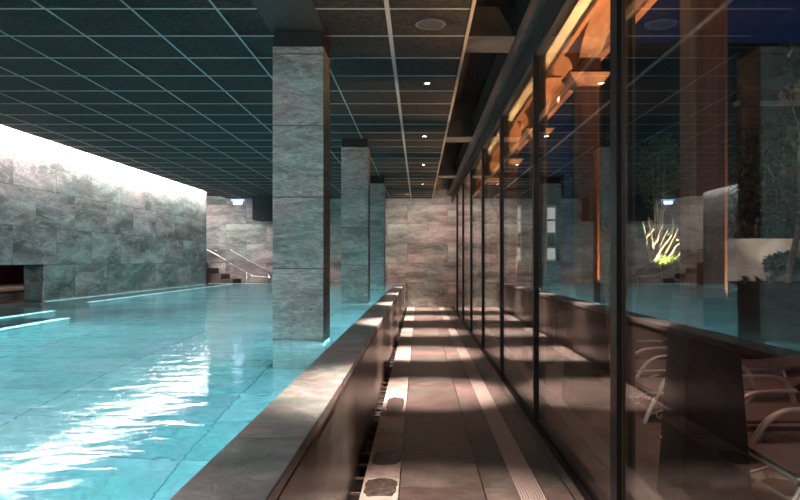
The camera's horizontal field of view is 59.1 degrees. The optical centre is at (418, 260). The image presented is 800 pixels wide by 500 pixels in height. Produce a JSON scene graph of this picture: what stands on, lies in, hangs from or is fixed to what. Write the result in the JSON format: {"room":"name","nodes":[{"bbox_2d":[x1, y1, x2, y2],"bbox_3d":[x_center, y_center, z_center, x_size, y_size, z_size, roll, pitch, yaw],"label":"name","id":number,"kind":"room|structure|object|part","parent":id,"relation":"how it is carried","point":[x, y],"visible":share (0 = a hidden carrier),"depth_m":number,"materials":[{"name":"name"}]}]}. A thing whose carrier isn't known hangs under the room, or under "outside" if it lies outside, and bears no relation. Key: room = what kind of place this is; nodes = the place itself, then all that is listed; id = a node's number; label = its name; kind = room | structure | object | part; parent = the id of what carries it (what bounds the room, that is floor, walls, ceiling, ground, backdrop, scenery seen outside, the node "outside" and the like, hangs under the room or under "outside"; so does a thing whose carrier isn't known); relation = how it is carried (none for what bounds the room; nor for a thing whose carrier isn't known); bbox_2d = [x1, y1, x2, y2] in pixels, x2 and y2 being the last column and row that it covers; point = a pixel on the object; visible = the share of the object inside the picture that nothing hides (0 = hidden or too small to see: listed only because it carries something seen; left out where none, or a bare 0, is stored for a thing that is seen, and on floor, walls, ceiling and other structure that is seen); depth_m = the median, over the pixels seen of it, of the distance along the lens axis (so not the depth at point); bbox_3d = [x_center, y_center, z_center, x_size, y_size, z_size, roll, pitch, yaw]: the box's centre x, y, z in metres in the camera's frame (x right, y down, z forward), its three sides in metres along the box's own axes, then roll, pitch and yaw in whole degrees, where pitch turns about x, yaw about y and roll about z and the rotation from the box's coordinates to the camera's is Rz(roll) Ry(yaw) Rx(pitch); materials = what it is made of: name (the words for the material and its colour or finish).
{"room":"spa","nodes":[
{"label":"spa","id":0,"kind":"room"},
{"bbox_2d":[0,265,23,284],"bbox_3d":[-7.170,0.525,9.500,2.460,2.830,11.400,0,0,0],"label":"wall","id":1,"kind":"structure","parent":0,"point":[9,274],"depth_m":14.19,"materials":[{"name":"black"}]},
{"bbox_2d":[0,125,205,301],"bbox_3d":[-5.790,-0.150,8.550,0.300,4.180,20.300,0,0,0],"label":"wall","id":2,"kind":"structure","parent":0,"point":[80,224],"depth_m":12.11,"materials":[{"name":"stone"}]},
{"bbox_2d":[0,284,393,499],"bbox_3d":[-4.407,0.610,8.649,7.545,0.001,20.498,0,0,0],"label":"pool water","id":3,"kind":"object","parent":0,"point":[130,395],"visible":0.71,"depth_m":3.60,"materials":[{"name":"blue liquid"}]},
{"bbox_2d":[206,192,217,195],"bbox_3d":[-7.230,-1.870,19.400,3.540,0.040,1.400,0,0,0],"label":"ceiling","id":4,"kind":"structure","parent":0,"point":[207,193],"depth_m":19.61,"materials":[{"name":"white paint"}]},
{"bbox_2d":[0,0,475,198],"bbox_3d":[-2.535,-1.799,9.250,5.850,0.062,21.700,0,0,0],"label":"ceiling","id":5,"kind":"structure","parent":0,"point":[180,91],"depth_m":6.95,"materials":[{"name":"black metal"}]},
{"bbox_2d":[231,197,243,203],"bbox_3d":[-5.080,-1.685,19.750,0.360,0.190,0.080,0,0,0],"label":"sign","id":6,"kind":"object","parent":5,"relation":"hanging from","point":[235,201],"visible":1,"depth_m":19.73,"materials":[{"name":"white plastic"}]},
{"bbox_3d":[-0.935,-1.775,4.795,0.412,0.010,1.290,0,0,0],"label":"blank panel","id":7,"kind":"part","parent":5,"relation":"part of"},
{"bbox_2d":[415,18,445,29],"bbox_3d":[0.085,-1.774,5.280,0.230,0.012,0.230,0,0,0],"label":"ceiling speaker","id":8,"kind":"object","parent":5,"relation":"attached to","point":[426,23],"visible":1,"depth_m":5.26,"materials":[{"name":"grey metal"}]},
{"bbox_2d":[417,20,443,28],"bbox_3d":[0.085,-1.776,5.280,0.200,0.006,0.200,0,0,0],"label":"grille","id":9,"kind":"object","parent":8,"relation":"attached to","point":[422,24],"depth_m":5.29,"materials":[{"name":"grey metal"}]},
{"bbox_3d":[0.377,-1.799,9.250,0.026,0.062,21.700,0,0,0],"label":"edge trim","id":10,"kind":"part","parent":5,"relation":"part of","materials":[{"name":"silver metal"}]},
{"bbox_2d":[252,196,272,220],"bbox_3d":[-3.655,-1.455,19.700,1.810,0.650,0.800,0,0,0],"label":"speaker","id":11,"kind":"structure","parent":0,"point":[262,206],"depth_m":19.30,"materials":[{"name":"black paint"}]},
{"bbox_2d":[169,284,404,499],"bbox_3d":[-0.509,1.057,8.650,0.251,0.906,20.500,0,0,0],"label":"ledge","id":12,"kind":"object","parent":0,"point":[308,443],"visible":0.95,"depth_m":3.04,"materials":[{"name":"stone"}]},
{"bbox_3d":[-0.387,0.656,8.650,0.005,0.011,20.500,0,0,0],"label":"coping trim","id":13,"kind":"part","parent":12,"relation":"part of","materials":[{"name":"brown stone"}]},
{"bbox_2d":[206,178,451,307],"bbox_3d":[-3.200,-0.315,20.200,11.600,4.650,0.200,0,0,0],"label":"wall","id":14,"kind":"structure","parent":0,"point":[418,232],"depth_m":20.10,"materials":[{"name":"stone"}]},
{"bbox_2d":[451,187,456,313],"bbox_3d":[0.970,-0.268,18.765,0.120,3.195,2.670,0,0,0],"label":"window","id":15,"kind":"structure","parent":14,"relation":"in","point":[454,194],"depth_m":18.79,"materials":[{"name":"clear glass"}]},
{"bbox_3d":[0.950,-0.188,18.780,0.008,2.935,2.580,0,0,0],"label":"glass pane","id":16,"kind":"part","parent":15,"relation":"part of","materials":[{"name":"clear glass"}]},
{"bbox_2d":[509,0,593,125],"bbox_3d":[1.150,-1.890,11.200,0.100,0.200,25.600,0,0,0],"label":"trim","id":17,"kind":"structure","parent":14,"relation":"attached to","point":[580,7],"depth_m":5.78,"materials":[{"name":"brown wood"}]},
{"bbox_2d":[509,0,602,132],"bbox_3d":[1.218,-2.095,11.200,0.035,0.690,25.600,0,0,0],"label":"trim","id":18,"kind":"structure","parent":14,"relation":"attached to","point":[595,4],"depth_m":5.78,"materials":[{"name":"brown wood"}]},
{"bbox_2d":[350,308,406,499],"bbox_3d":[-0.359,1.411,9.250,0.061,0.198,21.700,0,0,0],"label":"drain grate","id":19,"kind":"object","parent":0,"point":[367,453],"depth_m":5.67,"materials":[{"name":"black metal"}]},
{"bbox_2d":[441,0,516,163],"bbox_3d":[-4.090,-2.540,9.250,10.220,0.200,22.100,0,0,0],"label":"ceiling slab","id":20,"kind":"structure","parent":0,"point":[476,67],"depth_m":9.80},
{"bbox_2d":[359,307,609,499],"bbox_3d":[0.365,1.409,9.250,1.389,0.201,21.700,0,0,0],"label":"floor","id":21,"kind":"structure","parent":0,"point":[451,451],"depth_m":5.42,"materials":[{"name":"tile"}]},
{"bbox_2d":[364,478,397,496],"bbox_3d":[-0.221,1.308,4.082,0.195,0.002,0.338,0,0,0],"label":"wet patch","id":22,"kind":"object","parent":21,"relation":"on","point":[378,486],"visible":1,"depth_m":4.07,"materials":[{"name":"stone"}]},
{"bbox_2d":[372,451,400,464],"bbox_3d":[-0.214,1.308,4.695,0.187,0.002,0.337,0,0,0],"label":"wet patch","id":23,"kind":"object","parent":21,"relation":"on","point":[381,457],"visible":1,"depth_m":4.67,"materials":[{"name":"liquid"}]},
{"bbox_2d":[386,397,403,411],"bbox_3d":[-0.217,1.308,6.452,0.161,0.002,0.663,0,0,0],"label":"wet patch","id":24,"kind":"object","parent":21,"relation":"on","point":[394,404],"visible":1,"depth_m":6.42,"materials":[{"name":"liquid"}]},
{"bbox_2d":[456,175,462,321],"bbox_3d":[0.970,-0.268,16.270,0.120,3.195,2.380,0,0,0],"label":"window","id":25,"kind":"structure","parent":21,"relation":"on","point":[459,187],"depth_m":16.07,"materials":[{"name":"clear glass"}]},
{"bbox_3d":[0.950,-0.188,16.285,0.008,2.935,2.290,0,0,0],"label":"glass pane","id":26,"kind":"part","parent":25,"relation":"part of","materials":[{"name":"clear glass"}]},
{"bbox_2d":[462,159,470,332],"bbox_3d":[0.970,-0.268,13.920,0.120,3.195,2.380,0,0,0],"label":"window","id":27,"kind":"structure","parent":21,"relation":"on","point":[466,175],"depth_m":13.75,"materials":[{"name":"clear glass"}]},
{"bbox_3d":[0.950,-0.188,13.935,0.008,2.935,2.290,0,0,0],"label":"glass pane","id":28,"kind":"part","parent":27,"relation":"part of","materials":[{"name":"clear glass"}]},
{"bbox_2d":[469,136,482,349],"bbox_3d":[0.970,-0.268,11.570,0.120,3.195,2.380,0,0,0],"label":"window","id":29,"kind":"structure","parent":21,"relation":"on","point":[476,159],"depth_m":11.40,"materials":[{"name":"clear glass"}]},
{"bbox_3d":[0.950,-0.188,11.585,0.008,2.935,2.290,0,0,0],"label":"glass pane","id":30,"kind":"part","parent":29,"relation":"part of","materials":[{"name":"clear glass"}]},
{"bbox_2d":[439,307,546,499],"bbox_3d":[0.633,1.319,9.240,0.143,0.022,21.680,0,0,0],"label":"drain grate","id":31,"kind":"object","parent":21,"relation":"on","point":[527,487],"visible":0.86,"depth_m":5.37,"materials":[{"name":"grey metal"}]},
{"bbox_2d":[481,100,508,374],"bbox_3d":[0.970,-0.268,9.220,0.120,3.195,2.380,0,0,0],"label":"window","id":32,"kind":"structure","parent":21,"relation":"on","point":[491,136],"depth_m":8.95,"materials":[{"name":"clear glass"}]},
{"bbox_3d":[0.950,-0.188,9.235,0.008,2.935,2.290,0,0,0],"label":"glass pane","id":33,"kind":"part","parent":32,"relation":"part of","materials":[{"name":"clear glass"}]},
{"bbox_2d":[499,31,545,421],"bbox_3d":[0.970,-0.268,6.870,0.120,3.195,2.380,0,0,0],"label":"window","id":34,"kind":"structure","parent":21,"relation":"on","point":[527,64],"depth_m":5.68,"materials":[{"name":"black metal"}]},
{"bbox_3d":[0.950,-0.188,6.885,0.008,2.935,2.290,0,0,0],"label":"glass pane","id":35,"kind":"part","parent":34,"relation":"part of","materials":[{"name":"clear glass"}]},
{"bbox_2d":[531,0,634,499],"bbox_3d":[0.970,-0.268,4.497,0.120,3.195,2.425,0,0,0],"label":"window","id":36,"kind":"structure","parent":21,"relation":"on","point":[554,13],"depth_m":3.32,"materials":[{"name":"black metal"}]},
{"bbox_2d":[447,0,547,195],"bbox_3d":[0.865,-2.026,9.250,0.130,0.328,21.700,0,0,0],"label":"ceiling beam","id":37,"kind":"structure","parent":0,"point":[537,7],"depth_m":7.40,"materials":[{"name":"grey metal"}]},
{"bbox_3d":[-4.415,1.990,8.650,7.570,0.100,20.500,0,0,0],"label":"floor","id":38,"kind":"structure","parent":0,"visible":0},
{"bbox_2d":[0,290,23,296],"bbox_3d":[-7.600,1.225,9.500,1.200,1.430,11.000,0,0,0],"label":"ledge","id":39,"kind":"object","parent":38,"relation":"on","point":[16,292],"depth_m":12.11,"materials":[{"name":"stone"}]},
{"bbox_2d":[0,283,23,291],"bbox_3d":[-7.590,0.487,9.500,1.220,0.045,11.000,0,0,0],"label":"ledge","id":40,"kind":"object","parent":39,"relation":"on","point":[7,287],"depth_m":12.37,"materials":[{"name":"grey stone"}]},
{"bbox_2d":[273,32,329,339],"bbox_3d":[-0.933,0.080,5.640,0.393,3.720,0.400,0,0,0],"label":"stone pillar","id":41,"kind":"structure","parent":38,"relation":"on","point":[301,62],"depth_m":5.44,"materials":[{"name":"stone"}]},
{"bbox_2d":[341,139,369,302],"bbox_3d":[-0.933,0.080,10.440,0.393,3.720,0.400,0,0,0],"label":"stone pillar","id":42,"kind":"structure","parent":38,"relation":"on","point":[355,153],"depth_m":10.24,"materials":[{"name":"stone"}]},
{"bbox_2d":[370,178,384,289],"bbox_3d":[-0.933,0.080,15.240,0.393,3.720,0.400,0,0,0],"label":"stone pillar","id":43,"kind":"structure","parent":38,"relation":"on","point":[377,185],"depth_m":15.04,"materials":[{"name":"stone"}]},
{"bbox_3d":[-3.015,1.660,19.510,5.250,0.700,1.180,0,0,0],"label":"floor","id":44,"kind":"structure","parent":0,"visible":0},
{"bbox_2d":[206,263,240,283],"bbox_3d":[-6.870,0.680,19.645,4.240,1.260,0.890,0,0,0],"label":"steps","id":45,"kind":"structure","parent":44,"relation":"on","point":[213,275],"depth_m":19.20,"materials":[{"name":"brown stone"}]},
{"bbox_3d":[0.338,-2.125,9.250,0.040,0.630,21.700,0,0,0],"label":"ceiling","id":46,"kind":"structure","parent":0,"visible":0},
{"bbox_2d":[437,164,456,177],"bbox_3d":[0.589,-1.988,15.635,0.462,0.245,0.470,0,0,0],"label":"ceiling beam","id":47,"kind":"structure","parent":46,"relation":"attached to","point":[445,170],"depth_m":15.40,"materials":[{"name":"brown wood"}]},
{"bbox_2d":[445,121,473,141],"bbox_3d":[0.589,-1.988,10.835,0.462,0.245,0.470,0,0,0],"label":"ceiling beam","id":48,"kind":"structure","parent":46,"relation":"attached to","point":[458,131],"depth_m":10.60,"materials":[{"name":"brown wood"}]},
{"bbox_2d":[465,7,517,52],"bbox_3d":[0.589,-1.988,6.085,0.462,0.245,0.470,0,0,0],"label":"ceiling beam","id":49,"kind":"structure","parent":46,"relation":"attached to","point":[492,30],"depth_m":5.85,"materials":[{"name":"grey metal"}]},
{"bbox_3d":[-2.195,0.980,19.500,3.610,0.660,1.200,0,0,0],"label":"deck","id":50,"kind":"object","parent":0,"visible":0},
{"bbox_2d":[215,249,272,282],"bbox_3d":[-4.640,0.155,19.850,2.221,0.989,0.040,0,0,0],"label":"handrail","id":51,"kind":"object","parent":50,"relation":"on","point":[230,249],"visible":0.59,"depth_m":19.83,"materials":[{"name":"silver metal"}]},
{"bbox_2d":[209,283,395,283],"bbox_3d":[-3.135,0.627,19.025,5.010,0.046,0.250,0,0,0],"label":"coping","id":52,"kind":"object","parent":50,"relation":"on","point":[209,283],"visible":0.29,"depth_m":18.93,"materials":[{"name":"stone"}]},
{"bbox_2d":[206,249,272,282],"bbox_3d":[-5.090,0.155,19.150,2.221,0.989,0.040,0,0,0],"label":"handrail","id":53,"kind":"object","parent":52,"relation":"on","point":[269,276],"visible":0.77,"depth_m":19.14,"materials":[{"name":"silver metal"}]},
{"label":"outside","id":54,"kind":"structure","parent":0,"visible":0},
{"bbox_2d":[546,272,609,322],"bbox_3d":[8.950,0.895,20.500,10.100,0.870,19.000,0,0,0],"label":"garden","id":55,"kind":"object","parent":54,"point":[559,283],"visible":0.1,"depth_m":19.65,"materials":[{"name":"soil"}]},
{"bbox_2d":[635,131,679,238],"bbox_3d":[4.600,-1.009,13.505,0.960,2.961,1.074,0,0,0],"label":"tree","id":56,"kind":"object","parent":55,"relation":"on","point":[652,183],"visible":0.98,"depth_m":13.39,"materials":[{"name":"green plant"}]},
{"bbox_3d":[4.608,-0.844,13.556,0.272,2.632,0.599,0,0,24],"label":"stem","id":57,"kind":"part","parent":56,"relation":"part of","materials":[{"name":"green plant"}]},
{"bbox_2d":[572,43,799,276],"bbox_3d":[13.550,-2.365,21.825,16.900,7.550,4.350,0,0,0],"label":"building","id":58,"kind":"structure","parent":55,"relation":"on","point":[753,89],"depth_m":20.00,"materials":[{"name":"black concrete"}]},
{"bbox_3d":[6.700,-2.790,19.948,0.500,0.900,0.015,0,0,0],"label":"pane","id":59,"kind":"part","parent":58,"relation":"part of","materials":[{"name":"clear glass"}]},
{"bbox_3d":[7.450,-2.790,19.948,0.500,0.900,0.015,0,0,0],"label":"pane","id":60,"kind":"part","parent":58,"relation":"part of","materials":[{"name":"clear glass"}]},
{"bbox_3d":[9.875,-3.565,19.948,0.550,1.250,0.015,0,0,0],"label":"pane","id":61,"kind":"part","parent":58,"relation":"part of","materials":[{"name":"clear glass"}]},
{"bbox_3d":[10.635,-3.565,19.948,0.530,1.250,0.015,0,0,0],"label":"pane","id":62,"kind":"part","parent":58,"relation":"part of","materials":[{"name":"clear glass"}]},
{"bbox_2d":[635,239,799,280],"bbox_3d":[8.790,0.365,12.100,10.420,1.490,0.260,0,0,0],"label":"wall","id":63,"kind":"structure","parent":55,"relation":"on","point":[745,256],"depth_m":12.00,"materials":[{"name":"stone"}]},
{"bbox_2d":[729,216,759,238],"bbox_3d":[5.932,-0.171,12.885,0.663,1.287,0.673,0,0,0],"label":"flowering shrub","id":64,"kind":"object","parent":55,"relation":"on","point":[747,230],"visible":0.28,"depth_m":12.85,"materials":[{"name":"green plant"}]},
{"bbox_3d":[5.949,-0.051,12.932,0.280,1.048,0.206,0,0,-12],"label":"stem","id":65,"kind":"part","parent":64,"relation":"part of","materials":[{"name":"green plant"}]},
{"bbox_2d":[728,112,799,238],"bbox_3d":[7.312,-1.300,14.506,2.321,3.528,1.581,0,0,0],"label":"tree","id":66,"kind":"object","parent":55,"relation":"on","point":[762,205],"visible":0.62,"depth_m":14.35,"materials":[{"name":"green plant"}]},
{"bbox_3d":[7.218,-0.925,14.487,1.083,2.778,0.469,0,0,0],"label":"stem","id":67,"kind":"part","parent":66,"relation":"part of","materials":[{"name":"green plant"}]},
{"bbox_2d":[760,221,794,238],"bbox_3d":[6.631,-0.134,12.904,0.784,1.214,0.652,0,0,0],"label":"shrub","id":68,"kind":"object","parent":55,"relation":"on","point":[774,231],"visible":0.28,"depth_m":12.88,"materials":[{"name":"green plant"}]},
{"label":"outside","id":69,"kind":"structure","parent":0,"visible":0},
{"bbox_2d":[509,299,799,499],"bbox_3d":[7.530,1.470,14.200,12.940,0.280,31.600,0,0,0],"label":"floor","id":70,"kind":"structure","parent":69,"point":[586,430],"depth_m":5.50,"materials":[{"name":"stone"}]},
{"bbox_2d":[509,123,525,339],"bbox_3d":[1.566,-0.417,12.020,0.390,3.495,2.160,0,0,0],"label":"timber post","id":71,"kind":"object","parent":70,"relation":"on","point":[515,307],"visible":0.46,"depth_m":11.88,"materials":[{"name":"brown wood"}]},
{"bbox_2d":[517,65,571,128],"bbox_3d":[1.620,-2.237,11.200,0.240,0.135,25.600,0,0,0],"label":"timber beam","id":72,"kind":"structure","parent":71,"relation":"on","point":[560,70],"depth_m":8.20,"materials":[{"name":"brown wood"}]},
{"bbox_2d":[518,0,656,151],"bbox_3d":[1.617,-2.315,11.200,0.765,0.250,25.600,0,0,0],"label":"canopy","id":73,"kind":"object","parent":72,"relation":"on","point":[563,92],"visible":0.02,"depth_m":9.22,"materials":[{"name":"brown wood"}]},
{"bbox_2d":[518,174,563,298],"bbox_3d":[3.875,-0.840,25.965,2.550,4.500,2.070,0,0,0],"label":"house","id":74,"kind":"structure","parent":70,"relation":"on","point":[554,183],"depth_m":25.00,"materials":[{"name":"grey concrete"}]},
{"bbox_3d":[4.675,-1.690,24.940,0.270,0.400,0.020,0,0,0],"label":"pane","id":75,"kind":"part","parent":74,"relation":"part of","materials":[{"name":"glass"}]},
{"bbox_3d":[4.675,-1.210,24.940,0.270,0.400,0.020,0,0,0],"label":"pane","id":76,"kind":"part","parent":74,"relation":"part of","materials":[{"name":"glass"}]},
{"bbox_3d":[4.675,-0.730,24.940,0.270,0.400,0.020,0,0,0],"label":"pane","id":77,"kind":"part","parent":74,"relation":"part of","materials":[{"name":"clear glass"}]},
{"bbox_3d":[4.675,-0.250,24.940,0.270,0.400,0.020,0,0,0],"label":"pane","id":78,"kind":"part","parent":74,"relation":"part of","materials":[{"name":"glass"}]},
{"bbox_2d":[521,77,561,363],"bbox_3d":[1.566,-0.417,9.310,0.390,3.495,2.160,0,0,0],"label":"timber post","id":79,"kind":"object","parent":70,"relation":"on","point":[551,82],"visible":0.52,"depth_m":9.16,"materials":[{"name":"brown wood"}]},
{"bbox_3d":[1.566,-1.952,9.310,0.220,0.427,0.200,0,0,0],"label":"post","id":80,"kind":"part","parent":79,"relation":"part of","materials":[{"name":"brown wood"}]},
{"bbox_2d":[552,303,560,338],"bbox_3d":[2.350,1.025,12.040,0.140,0.610,0.060,0,0,0],"label":"spotlight","id":81,"kind":"object","parent":70,"relation":"on","point":[554,305],"visible":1,"depth_m":12.03,"materials":[{"name":"black metal"}]},
{"bbox_2d":[558,0,609,406],"bbox_3d":[1.566,-0.417,6.600,0.390,3.495,2.160,0,0,0],"label":"timber post","id":82,"kind":"object","parent":70,"relation":"on","point":[586,375],"visible":0.85,"depth_m":6.49,"materials":[{"name":"brown wood"}]},
{"bbox_3d":[1.566,-1.729,6.600,0.390,0.018,0.390,0,0,0],"label":"cap plate","id":83,"kind":"part","parent":82,"relation":"part of","materials":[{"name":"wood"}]},
{"bbox_3d":[1.566,-1.952,6.600,0.220,0.427,0.200,0,0,0],"label":"post","id":84,"kind":"part","parent":82,"relation":"part of","materials":[{"name":"brown wood"}]},
{"bbox_2d":[599,220,609,349],"bbox_3d":[2.624,0.389,9.955,0.379,1.948,0.671,0,0,0],"label":"shrub","id":85,"kind":"object","parent":70,"relation":"on","point":[605,261],"visible":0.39,"depth_m":9.88,"materials":[{"name":"green plant"}]},
{"bbox_3d":[2.625,0.575,9.944,0.189,1.576,0.347,0,0,0],"label":"stem","id":86,"kind":"part","parent":85,"relation":"part of","materials":[{"name":"plant"}]},
{"bbox_2d":[635,268,679,376],"bbox_3d":[2.843,0.706,8.275,1.013,1.249,0.650,0,0,0],"label":"garden bed","id":87,"kind":"object","parent":70,"relation":"on","point":[654,287],"visible":0.14,"depth_m":7.95,"materials":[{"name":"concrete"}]},
{"bbox_2d":[642,217,663,262],"bbox_3d":[2.724,-0.244,8.193,0.209,0.544,0.253,0,0,34],"label":"bare shrub","id":88,"kind":"object","parent":87,"relation":"in","point":[652,247],"visible":1,"depth_m":8.18,"materials":[{"name":"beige plant"}]},
{"bbox_2d":[655,253,679,267],"bbox_3d":[2.909,0.011,8.192,0.325,0.227,0.343,0,0,0],"label":"grass tuft","id":89,"kind":"object","parent":87,"relation":"on","point":[665,259],"visible":0.9,"depth_m":8.15,"materials":[{"name":"plant"}]},
{"bbox_2d":[659,216,679,265],"bbox_3d":[2.927,-0.231,8.213,0.170,0.591,0.305,0,0,-23],"label":"bare shrub","id":90,"kind":"object","parent":87,"relation":"in","point":[670,233],"visible":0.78,"depth_m":8.21,"materials":[{"name":"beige plant"}]},
{"bbox_2d":[662,338,667,346],"bbox_3d":[2.350,1.025,6.620,0.140,0.610,0.060,0,0,0],"label":"spotlight","id":91,"kind":"object","parent":70,"relation":"on","point":[665,340],"visible":0.2,"depth_m":6.60,"materials":[{"name":"black metal"}]},
{"bbox_2d":[657,0,751,499],"bbox_3d":[1.566,-0.417,3.890,0.390,3.495,2.160,0,0,0],"label":"timber post","id":92,"kind":"object","parent":70,"relation":"on","point":[704,453],"visible":1,"depth_m":3.79,"materials":[{"name":"brown wood"}]},
{"bbox_2d":[609,340,799,388],"bbox_3d":[3.050,1.087,7.223,2.341,0.502,0.672,0,0,0],"label":"sun lounger","id":93,"kind":"object","parent":70,"relation":"on","point":[775,365],"visible":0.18,"depth_m":7.03,"materials":[{"name":"beige"}]},
{"bbox_3d":[2.350,1.085,7.500,0.942,0.499,0.025,0,0,0],"label":"arm","id":94,"kind":"part","parent":93,"relation":"part of","materials":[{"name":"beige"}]},
{"bbox_3d":[2.350,1.085,6.900,0.942,0.499,0.025,0,0,0],"label":"arm","id":95,"kind":"part","parent":93,"relation":"part of","materials":[{"name":"beige"}]},
{"bbox_3d":[2.775,1.081,7.213,1.650,0.067,0.595,0,0,0],"label":"seat","id":96,"kind":"part","parent":93,"relation":"part of","materials":[{"name":"brown fabric"}]},
{"bbox_3d":[2.800,1.070,6.920,1.700,0.044,0.025,0,0,0],"label":"rail","id":97,"kind":"part","parent":93,"relation":"part of","materials":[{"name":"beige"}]},
{"bbox_3d":[3.900,1.015,7.220,0.640,0.090,0.560,0,0,0],"label":"backrest","id":98,"kind":"part","parent":93,"relation":"part of","materials":[{"name":"brown fabric"}]},
{"bbox_2d":[635,354,799,423],"bbox_3d":[3.000,1.087,6.073,2.341,0.502,0.672,0,0,0],"label":"sun lounger","id":99,"kind":"object","parent":70,"relation":"on","point":[654,386],"visible":0.4,"depth_m":5.89,"materials":[{"name":"beige"}]},
{"bbox_3d":[2.300,1.089,6.385,0.942,0.493,0.025,0,0,0],"label":"arm","id":100,"kind":"part","parent":99,"relation":"part of","materials":[{"name":"beige"}]},
{"bbox_3d":[2.300,1.085,6.350,0.942,0.499,0.025,0,0,0],"label":"arm","id":101,"kind":"part","parent":99,"relation":"part of","materials":[{"name":"beige"}]},
{"bbox_3d":[2.300,1.089,5.785,0.942,0.493,0.025,0,0,0],"label":"arm","id":102,"kind":"part","parent":99,"relation":"part of","materials":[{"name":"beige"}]},
{"bbox_3d":[2.300,1.085,5.750,0.942,0.499,0.025,0,0,0],"label":"arm","id":103,"kind":"part","parent":99,"relation":"part of","materials":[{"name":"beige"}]},
{"bbox_3d":[2.725,1.081,6.062,1.650,0.067,0.595,0,0,0],"label":"seat","id":104,"kind":"part","parent":99,"relation":"part of","materials":[{"name":"brown fabric"}]},
{"bbox_3d":[2.630,1.205,5.770,0.276,0.267,0.025,0,0,0],"label":"leg","id":105,"kind":"part","parent":99,"relation":"part of","materials":[{"name":"beige metal"}]},
{"bbox_2d":[728,281,799,358],"bbox_3d":[9.210,0.810,10.000,9.580,1.040,2.000,0,0,0],"label":"wall","id":106,"kind":"structure","parent":70,"relation":"on","point":[768,313],"depth_m":9.00,"materials":[{"name":"concrete"}]},
{"bbox_2d":[738,276,749,282],"bbox_3d":[4.513,0.241,9.743,0.230,0.138,0.242,0,0,21],"label":"spiky plant","id":107,"kind":"object","parent":106,"relation":"on","point":[745,278],"visible":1,"depth_m":9.72,"materials":[{"name":"green plant"}]},
{"bbox_2d":[754,275,765,282],"bbox_3d":[4.700,0.248,9.734,0.221,0.124,0.271,0,0,-32],"label":"spiky plant","id":108,"kind":"object","parent":106,"relation":"on","point":[758,280],"visible":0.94,"depth_m":9.73,"materials":[{"name":"green plant"}]},
{"bbox_2d":[765,275,779,282],"bbox_3d":[4.860,0.246,9.757,0.220,0.127,0.200,0,0,43],"label":"spiky plant","id":109,"kind":"object","parent":106,"relation":"on","point":[770,279],"visible":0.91,"depth_m":9.74,"materials":[{"name":"green plant"}]},
{"bbox_2d":[761,250,799,279],"bbox_3d":[5.401,0.067,10.503,0.559,0.463,0.623,0,0,0],"label":"shrub","id":110,"kind":"object","parent":106,"relation":"on","point":[776,263],"visible":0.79,"depth_m":10.41,"materials":[{"name":"green plant"}]},
{"bbox_3d":[5.377,0.124,10.523,0.179,0.328,0.194,0,0,-39],"label":"stem","id":111,"kind":"part","parent":110,"relation":"part of","materials":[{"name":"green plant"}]},
{"bbox_2d":[767,39,799,282],"bbox_3d":[5.205,-1.344,9.816,0.713,3.568,0.684,0,0,0],"label":"tree","id":112,"kind":"object","parent":106,"relation":"on","point":[791,128],"visible":1,"depth_m":9.86,"materials":[{"name":"green plant"}]},
{"bbox_2d":[743,374,799,441],"bbox_3d":[3.030,1.087,4.923,2.341,0.502,0.672,0,0,0],"label":"sun lounger","id":113,"kind":"object","parent":70,"relation":"on","point":[756,413],"visible":0.34,"depth_m":4.75,"materials":[{"name":"beige"}]},
{"bbox_3d":[2.660,1.205,5.220,0.276,0.267,0.025,0,0,0],"label":"leg","id":114,"kind":"part","parent":113,"relation":"part of","materials":[{"name":"beige metal"}]},
{"bbox_3d":[2.330,1.085,5.200,0.942,0.499,0.025,0,0,0],"label":"arm","id":115,"kind":"part","parent":113,"relation":"part of","materials":[{"name":"beige"}]},
{"bbox_3d":[2.330,1.085,4.600,0.942,0.499,0.025,0,0,0],"label":"arm","id":116,"kind":"part","parent":113,"relation":"part of","materials":[{"name":"beige"}]},
{"bbox_3d":[2.755,1.081,4.912,1.650,0.067,0.595,0,0,0],"label":"seat","id":117,"kind":"part","parent":113,"relation":"part of","materials":[{"name":"brown fabric"}]},
{"bbox_3d":[2.780,1.070,4.620,1.700,0.044,0.025,0,0,0],"label":"rail","id":118,"kind":"part","parent":113,"relation":"part of","materials":[{"name":"beige metal"}]},
{"bbox_3d":[2.330,1.089,5.235,0.942,0.493,0.025,0,0,0],"label":"arm","id":119,"kind":"part","parent":113,"relation":"part of","materials":[{"name":"beige"}]},
{"bbox_2d":[748,407,799,499],"bbox_3d":[2.960,1.087,3.783,2.341,0.502,0.672,0,0,0],"label":"sun lounger","id":120,"kind":"object","parent":70,"relation":"on","point":[786,456],"visible":0.72,"depth_m":3.89,"materials":[{"name":"beige metal"}]},
{"bbox_3d":[2.260,1.089,4.095,0.942,0.493,0.025,0,0,0],"label":"arm","id":121,"kind":"part","parent":120,"relation":"part of","materials":[{"name":"beige"}]},
{"bbox_3d":[2.685,1.081,3.772,1.650,0.067,0.595,0,0,0],"label":"seat","id":122,"kind":"part","parent":120,"relation":"part of","materials":[{"name":"brown fabric"}]},
{"bbox_3d":[2.260,1.085,4.060,0.942,0.499,0.025,0,0,0],"label":"arm","id":123,"kind":"part","parent":120,"relation":"part of","materials":[{"name":"beige metal"}]},
{"bbox_3d":[2.260,1.089,3.495,0.942,0.493,0.025,0,0,0],"label":"arm","id":124,"kind":"part","parent":120,"relation":"part of","materials":[{"name":"beige"}]},
{"bbox_2d":[793,379,799,391],"bbox_3d":[2.350,1.025,4.290,0.140,0.610,0.060,0,0,0],"label":"spotlight","id":125,"kind":"object","parent":70,"relation":"on","point":[796,384],"visible":1,"depth_m":4.28,"materials":[{"name":"black metal"}]}
]}

